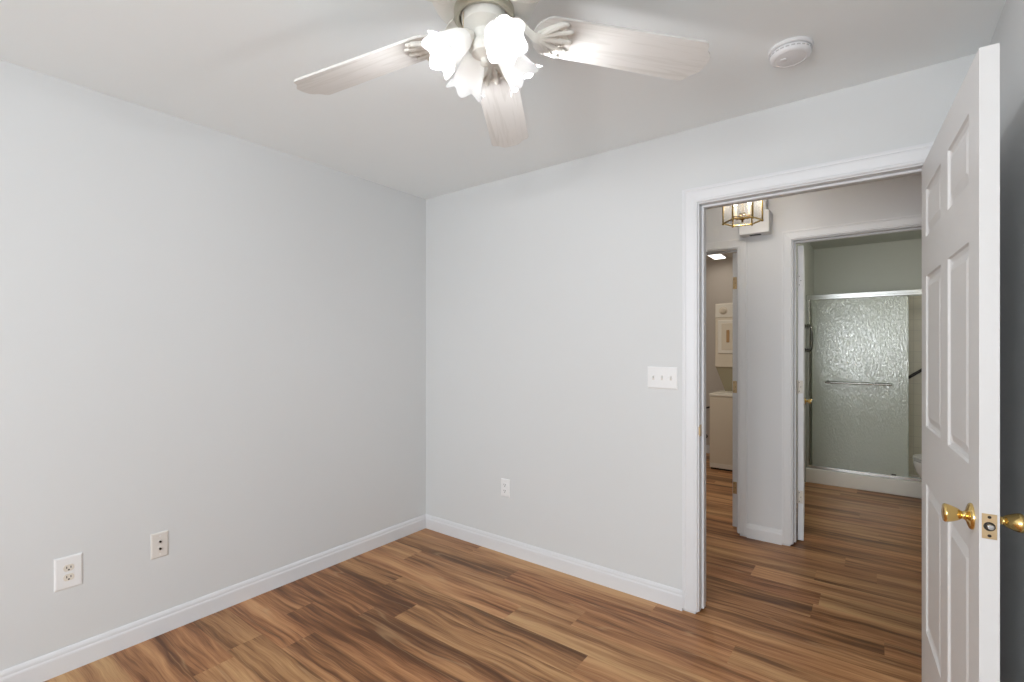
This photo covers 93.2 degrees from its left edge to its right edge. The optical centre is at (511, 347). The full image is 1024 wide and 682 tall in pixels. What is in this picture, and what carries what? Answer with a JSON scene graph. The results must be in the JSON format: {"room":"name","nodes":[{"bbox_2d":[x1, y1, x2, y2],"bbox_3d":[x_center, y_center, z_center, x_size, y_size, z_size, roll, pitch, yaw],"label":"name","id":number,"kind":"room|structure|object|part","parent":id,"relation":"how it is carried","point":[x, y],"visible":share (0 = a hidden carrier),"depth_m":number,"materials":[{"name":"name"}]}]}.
{"room":"empty bedroom","nodes":[
{"label":"empty bedroom","id":0,"kind":"room"},
{"bbox_2d":[0,60,425,670],"bbox_3d":[-2.162,0.119,1.685,0.125,2.440,5.146,0,0,37],"label":"wall","id":1,"kind":"structure","parent":0,"point":[212,339],"depth_m":2.32,"materials":[{"name":"paint"}]},
{"bbox_2d":[54,552,82,591],"bbox_3d":[-1.837,0.932,2.006,0.008,0.134,0.089,0,0,37],"label":"wall outlet","id":2,"kind":"object","parent":1,"relation":"attached to","point":[68,570],"visible":1,"depth_m":2.00,"materials":[{"name":"white plastic"}]},
{"bbox_2d":[63,573,73,580],"bbox_3d":[-1.835,0.951,2.005,0.003,0.027,0.034,0,0,37],"label":"receptacle","id":3,"kind":"object","parent":2,"relation":"attached to","point":[66,576],"depth_m":2.00,"materials":[{"name":"beige plastic"}]},
{"bbox_2d":[63,564,73,571],"bbox_3d":[-1.835,0.912,2.005,0.003,0.027,0.034,0,0,37],"label":"receptacle","id":4,"kind":"object","parent":2,"relation":"attached to","point":[66,567],"depth_m":2.00,"materials":[{"name":"beige plastic"}]},
{"bbox_2d":[151,530,167,559],"bbox_3d":[-1.643,0.923,2.261,0.013,0.118,0.070,0,0,37],"label":"cable jack","id":5,"kind":"object","parent":1,"relation":"attached to","point":[159,541],"visible":1,"depth_m":2.26,"materials":[{"name":"white plastic"}]},
{"bbox_2d":[0,514,425,681],"bbox_3d":[-2.107,1.289,1.643,0.014,0.100,4.896,0,0,37],"label":"baseboard","id":6,"kind":"structure","parent":1,"relation":"attached to","point":[48,666],"depth_m":2.35,"materials":[{"name":"white wood"}]},
{"bbox_2d":[44,453,921,681],"bbox_3d":[0.802,1.339,1.899,4.700,0.001,9.100,0,0,37],"label":"floor","id":7,"kind":"structure","parent":0,"point":[843,602],"depth_m":2.39,"materials":[{"name":"brown wood"}]},
{"bbox_2d":[709,303,732,471],"bbox_3d":[2.679,0.422,5.444,0.687,1.834,0.776,0,0,37],"label":"laundry","id":8,"kind":"object","parent":7,"relation":"on","point":[721,402],"visible":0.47,"depth_m":5.33,"materials":[{"name":"metal"}]},
{"bbox_2d":[709,389,732,397],"bbox_3d":[2.679,0.523,5.444,0.687,0.032,0.776,0,0,37],"label":"washer lid","id":9,"kind":"object","parent":8,"relation":"in","point":[726,393],"depth_m":5.31,"materials":[{"name":"metal"}]},
{"bbox_2d":[710,396,732,469],"bbox_3d":[2.681,0.930,5.447,0.679,0.782,0.770,0,0,37],"label":"washer","id":10,"kind":"object","parent":8,"relation":"in","point":[721,407],"depth_m":5.27,"materials":[{"name":"metal"}]},
{"bbox_3d":[2.450,1.293,5.140,0.673,0.048,0.008,0,0,37],"label":"toe panel","id":11,"kind":"part","parent":8,"relation":"part of","materials":[{"name":"ceramic"}]},
{"bbox_3d":[2.589,-0.414,5.324,0.671,0.150,0.018,0,0,37],"label":"control panel","id":12,"kind":"part","parent":8,"relation":"part of","materials":[{"name":"ceramic"}]},
{"bbox_3d":[2.587,-0.119,5.321,0.615,0.380,0.020,0,0,37],"label":"dryer door","id":13,"kind":"part","parent":8,"relation":"part of","materials":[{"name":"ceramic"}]},
{"bbox_3d":[2.420,-0.126,5.428,0.032,0.140,0.014,0,0,37],"label":"door handle","id":14,"kind":"part","parent":8,"relation":"part of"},
{"bbox_2d":[806,468,921,498],"bbox_3d":[3.555,1.269,4.396,1.520,0.140,0.100,0,0,37],"label":"shower curb","id":15,"kind":"object","parent":7,"relation":"on","point":[826,477],"visible":0.49,"depth_m":4.52,"materials":[{"name":"plastic"}]},
{"bbox_2d":[806,289,921,481],"bbox_3d":[3.541,0.339,4.378,1.519,1.720,0.102,0,0,37],"label":"shower door","id":16,"kind":"structure","parent":15,"relation":"on","point":[860,351],"depth_m":4.57,"materials":[{"name":"glass"}]},
{"bbox_3d":[3.553,-0.495,4.394,1.519,0.052,0.063,0,0,37],"label":"rail","id":17,"kind":"part","parent":16,"relation":"part of","materials":[{"name":"metal"}]},
{"bbox_3d":[3.295,0.350,4.604,0.736,1.654,0.006,0,0,37],"label":"glass panel","id":18,"kind":"part","parent":16,"relation":"part of","materials":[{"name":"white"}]},
{"bbox_2d":[912,454,921,478],"bbox_3d":[3.633,0.954,3.862,0.677,0.770,0.450,0,0,37],"label":"toilet","id":19,"kind":"object","parent":7,"relation":"on","point":[917,458],"visible":0.12,"depth_m":4.00,"materials":[{"name":"ceramic"}]},
{"bbox_3d":[3.561,0.914,3.917,0.496,0.014,0.376,0,0,37],"label":"lid","id":20,"kind":"part","parent":19,"relation":"part of","materials":[{"name":"ceramic"}]},
{"bbox_3d":[3.580,1.141,3.901,0.540,0.395,0.364,0,0,37],"label":"bowl","id":21,"kind":"part","parent":19,"relation":"part of","materials":[{"name":"ceramic"}]},
{"bbox_2d":[0,0,1005,198],"bbox_3d":[-0.928,-1.151,0.720,3.258,0.100,5.086,0,0,37],"label":"ceiling","id":22,"kind":"structure","parent":0,"point":[230,67],"depth_m":1.90,"materials":[{"name":"paint"}]},
{"bbox_2d":[294,0,709,147],"bbox_3d":[-0.117,-0.918,1.328,1.316,0.366,1.292,0,0,37],"label":"ceiling fan","id":23,"kind":"object","parent":22,"relation":"hanging from","point":[494,70],"visible":1,"depth_m":1.41,"materials":[{"name":"beige metal"}]},
{"bbox_3d":[-0.455,-0.879,1.522,0.549,0.007,0.154,-3,10,24],"label":"blade","id":24,"kind":"part","parent":23,"relation":"part of","materials":[{"name":"white wood"}]},
{"bbox_3d":[-0.160,-0.814,1.308,0.114,0.112,0.123,-46,20,-20],"label":"lamp shade","id":25,"kind":"part","parent":23,"relation":"part of","materials":[{"name":"white glass"}]},
{"bbox_3d":[-0.151,-0.823,1.312,0.069,0.052,0.052,-46,20,-20],"label":"bulb","id":26,"kind":"part","parent":23,"relation":"part of","materials":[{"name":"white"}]},
{"bbox_3d":[-0.122,-0.814,1.435,0.123,0.112,0.114,0,-42,-28],"label":"lamp shade","id":27,"kind":"part","parent":23,"relation":"part of","materials":[{"name":"white glass"}]},
{"bbox_3d":[-0.038,-0.823,1.278,0.052,0.052,0.069,0,42,-28],"label":"bulb","id":28,"kind":"part","parent":23,"relation":"part of","materials":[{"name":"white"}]},
{"bbox_3d":[-0.033,-0.868,1.763,0.154,0.007,0.549,-11,-5,5],"label":"blade","id":29,"kind":"part","parent":23,"relation":"part of","materials":[{"name":"white wood"}]},
{"bbox_3d":[-0.033,-0.814,1.269,0.123,0.112,0.114,0,42,-28],"label":"lamp shade","id":30,"kind":"part","parent":23,"relation":"part of","materials":[{"name":"white glass"}]},
{"bbox_3d":[0.005,-0.814,1.396,0.114,0.112,0.123,46,-20,-20],"label":"lamp shade","id":31,"kind":"part","parent":23,"relation":"part of","materials":[{"name":"white glass"}]},
{"bbox_3d":[0.128,-0.881,0.992,0.154,0.007,0.549,13,-4,-30],"label":"blade","id":32,"kind":"part","parent":23,"relation":"part of","materials":[{"name":"white wood"}]},
{"bbox_3d":[0.328,-0.883,1.436,0.549,0.007,0.154,2,-11,-12],"label":"blade","id":33,"kind":"part","parent":23,"relation":"part of","materials":[{"name":"white wood"}]},
{"bbox_2d":[768,36,812,67],"bbox_3d":[1.026,-1.080,1.787,0.146,0.042,0.146,0,0,37],"label":"smoke detector","id":34,"kind":"object","parent":22,"relation":"attached to","point":[790,52],"visible":1,"depth_m":1.75,"materials":[{"name":"plastic"}]},
{"bbox_2d":[426,54,975,613],"bbox_3d":[0.649,0.119,2.713,3.133,2.440,0.125,0,0,37],"label":"wall","id":35,"kind":"structure","parent":0,"point":[553,293],"depth_m":2.79,"materials":[{"name":"paint"}]},
{"bbox_2d":[501,478,509,497],"bbox_3d":[-0.045,0.914,3.151,0.070,0.115,0.008,0,0,37],"label":"wall outlet","id":36,"kind":"object","parent":35,"relation":"attached to","point":[505,483],"visible":1,"depth_m":3.15,"materials":[{"name":"white plastic"}]},
{"bbox_2d":[426,514,682,610],"bbox_3d":[0.111,1.289,3.030,1.892,0.100,0.014,0,0,37],"label":"baseboard","id":37,"kind":"structure","parent":35,"relation":"attached to","point":[668,596],"depth_m":2.87,"materials":[{"name":"white wood"}]},
{"bbox_2d":[648,367,676,388],"bbox_3d":[0.780,0.159,2.524,0.158,0.114,0.020,0,0,37],"label":"light switch","id":38,"kind":"object","parent":35,"relation":"attached to","point":[658,377],"visible":1,"depth_m":2.52,"materials":[{"name":"white plastic"}]},
{"bbox_2d":[682,142,933,611],"bbox_3d":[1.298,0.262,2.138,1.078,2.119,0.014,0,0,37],"label":"trim","id":39,"kind":"structure","parent":35,"relation":"attached to","point":[916,154],"depth_m":2.42,"materials":[{"name":"white wood"}]},
{"bbox_2d":[922,43,1023,681],"bbox_3d":[1.363,0.314,1.504,0.147,2.030,0.934,0,0,34],"label":"door","id":40,"kind":"structure","parent":35,"relation":"in","point":[962,520],"depth_m":1.28,"materials":[{"name":"white wood"}]},
{"bbox_3d":[1.109,0.416,1.208,0.056,0.064,0.064,0,0,34],"label":"knob","id":41,"kind":"part","parent":40,"relation":"part of","materials":[{"name":"gold metal"}]},
{"bbox_3d":[1.108,0.416,1.124,0.026,0.058,0.002,0,0,34],"label":"latch plate","id":42,"kind":"part","parent":40,"relation":"part of","materials":[{"name":"gold metal"}]},
{"bbox_3d":[1.185,0.416,1.157,0.056,0.064,0.064,0,0,34],"label":"knob","id":43,"kind":"part","parent":40,"relation":"part of","materials":[{"name":"gold metal"}]},
{"bbox_2d":[797,243,813,489],"bbox_3d":[2.605,0.119,4.456,0.070,2.440,2.545,0,0,37],"label":"wall","id":44,"kind":"structure","parent":0,"point":[808,250],"depth_m":4.96,"materials":[{"name":"paint"}]},
{"bbox_2d":[805,324,812,351],"bbox_3d":[2.903,-0.091,4.736,0.070,0.284,0.048,0,0,37],"label":"grab bar","id":45,"kind":"object","parent":44,"relation":"attached to","point":[806,325],"visible":0.88,"depth_m":4.72,"materials":[{"name":"silver metal"}]},
{"bbox_2d":[706,174,921,545],"bbox_3d":[2.039,0.119,3.212,4.000,2.440,0.125,0,0,37],"label":"wall","id":46,"kind":"structure","parent":0,"point":[897,197],"depth_m":3.32,"materials":[{"name":"paint"}]},
{"bbox_2d":[706,238,746,534],"bbox_3d":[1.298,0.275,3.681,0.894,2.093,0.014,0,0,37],"label":"trim","id":47,"kind":"structure","parent":46,"relation":"attached to","point":[741,244],"depth_m":3.42,"materials":[{"name":"wood"}]},
{"bbox_2d":[733,253,736,526],"bbox_3d":[1.848,0.314,3.884,0.088,2.030,0.714,0,0,37],"label":"door","id":48,"kind":"structure","parent":46,"relation":"in","point":[734,254],"depth_m":3.59,"materials":[{"name":"wood"}]},
{"bbox_2d":[739,200,771,237],"bbox_3d":[1.678,-0.893,3.339,0.186,0.237,0.105,0,0,37],"label":"door chime","id":49,"kind":"object","parent":46,"relation":"attached to","point":[764,227],"visible":0.66,"depth_m":3.30,"materials":[{"name":"plastic"}]},
{"bbox_2d":[747,523,781,544],"bbox_3d":[1.743,1.289,3.348,0.217,0.100,0.014,0,0,37],"label":"baseboard","id":50,"kind":"structure","parent":46,"relation":"attached to","point":[757,532],"depth_m":3.34,"materials":[{"name":"wood"}]},
{"bbox_2d":[797,245,811,540],"bbox_3d":[2.190,0.314,3.623,0.088,2.030,0.714,0,0,32],"label":"door","id":51,"kind":"structure","parent":46,"relation":"in","point":[802,400],"depth_m":3.34,"materials":[{"name":"wood"}]},
{"bbox_2d":[782,214,921,544],"bbox_3d":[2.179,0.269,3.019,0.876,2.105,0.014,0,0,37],"label":"trim","id":52,"kind":"structure","parent":46,"relation":"attached to","point":[911,220],"depth_m":3.26,"materials":[{"name":"wood"}]},
{"bbox_2d":[706,238,921,444],"bbox_3d":[3.320,0.119,5.574,3.510,2.440,0.100,0,0,37],"label":"wall","id":53,"kind":"structure","parent":0,"point":[894,265],"depth_m":5.28,"materials":[{"name":"paint"}]},
{"bbox_2d":[706,445,709,452],"bbox_3d":[2.622,1.289,6.027,1.650,0.100,0.014,0,0,37],"label":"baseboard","id":54,"kind":"structure","parent":53,"relation":"attached to","point":[707,446],"depth_m":6.13,"materials":[{"name":"white wood"}]},
{"bbox_2d":[909,296,921,474],"bbox_3d":[4.002,0.409,4.992,1.520,1.860,0.010,0,0,37],"label":"shower tile","id":55,"kind":"structure","parent":53,"relation":"attached to","point":[915,302],"depth_m":4.92,"materials":[{"name":"beige tile"}]},
{"bbox_2d":[909,368,921,378],"bbox_3d":[4.155,0.184,4.829,0.545,0.441,0.066,0,0,37],"label":"grab bar","id":56,"kind":"object","parent":55,"relation":"attached to","point":[919,370],"visible":0.02,"depth_m":4.87,"materials":[{"name":"brown metal"}]},
{"bbox_2d":[706,230,921,260],"bbox_3d":[2.579,-1.151,4.513,3.500,0.100,2.725,0,0,37],"label":"ceiling","id":57,"kind":"structure","parent":0,"point":[909,235],"depth_m":4.99,"materials":[{"name":"paint"}]},
{"bbox_2d":[708,254,726,258],"bbox_3d":[2.402,-1.084,5.700,0.150,0.034,0.400,0,0,37],"label":"recessed light","id":58,"kind":"object","parent":57,"relation":"in","point":[717,256],"visible":0.53,"depth_m":5.69,"materials":[{"name":"white glass"}]},
{"bbox_2d":[990,0,1023,681],"bbox_3d":[0.305,0.119,-0.247,0.125,2.440,5.021,0,0,37],"label":"wall","id":59,"kind":"structure","parent":0,"point":[1009,31],"depth_m":1.48,"materials":[{"name":"paint"}]},
{"bbox_3d":[1.670,-1.151,2.721,4.200,0.100,1.234,0,0,37],"label":"ceiling","id":60,"kind":"structure","parent":0,"visible":0},
{"bbox_2d":[722,200,763,227],"bbox_3d":[1.381,-0.922,2.903,0.222,0.358,0.217,0,0,37],"label":"lantern","id":61,"kind":"object","parent":60,"relation":"hanging from","point":[742,216],"visible":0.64,"depth_m":2.90,"materials":[{"name":"gold metal"}]},
{"bbox_2d":[733,203,743,215],"bbox_3d":[1.358,-0.860,2.901,0.084,0.138,0.090,0,0,37],"label":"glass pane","id":62,"kind":"object","parent":61,"relation":"on","point":[742,205],"depth_m":2.90,"materials":[{"name":"clear glass"}]},
{"bbox_2d":[748,202,751,214],"bbox_3d":[1.427,-0.860,2.907,0.031,0.138,0.031,0,0,37],"label":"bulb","id":63,"kind":"object","parent":61,"relation":"on","point":[749,204],"depth_m":2.90,"materials":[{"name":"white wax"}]}
]}

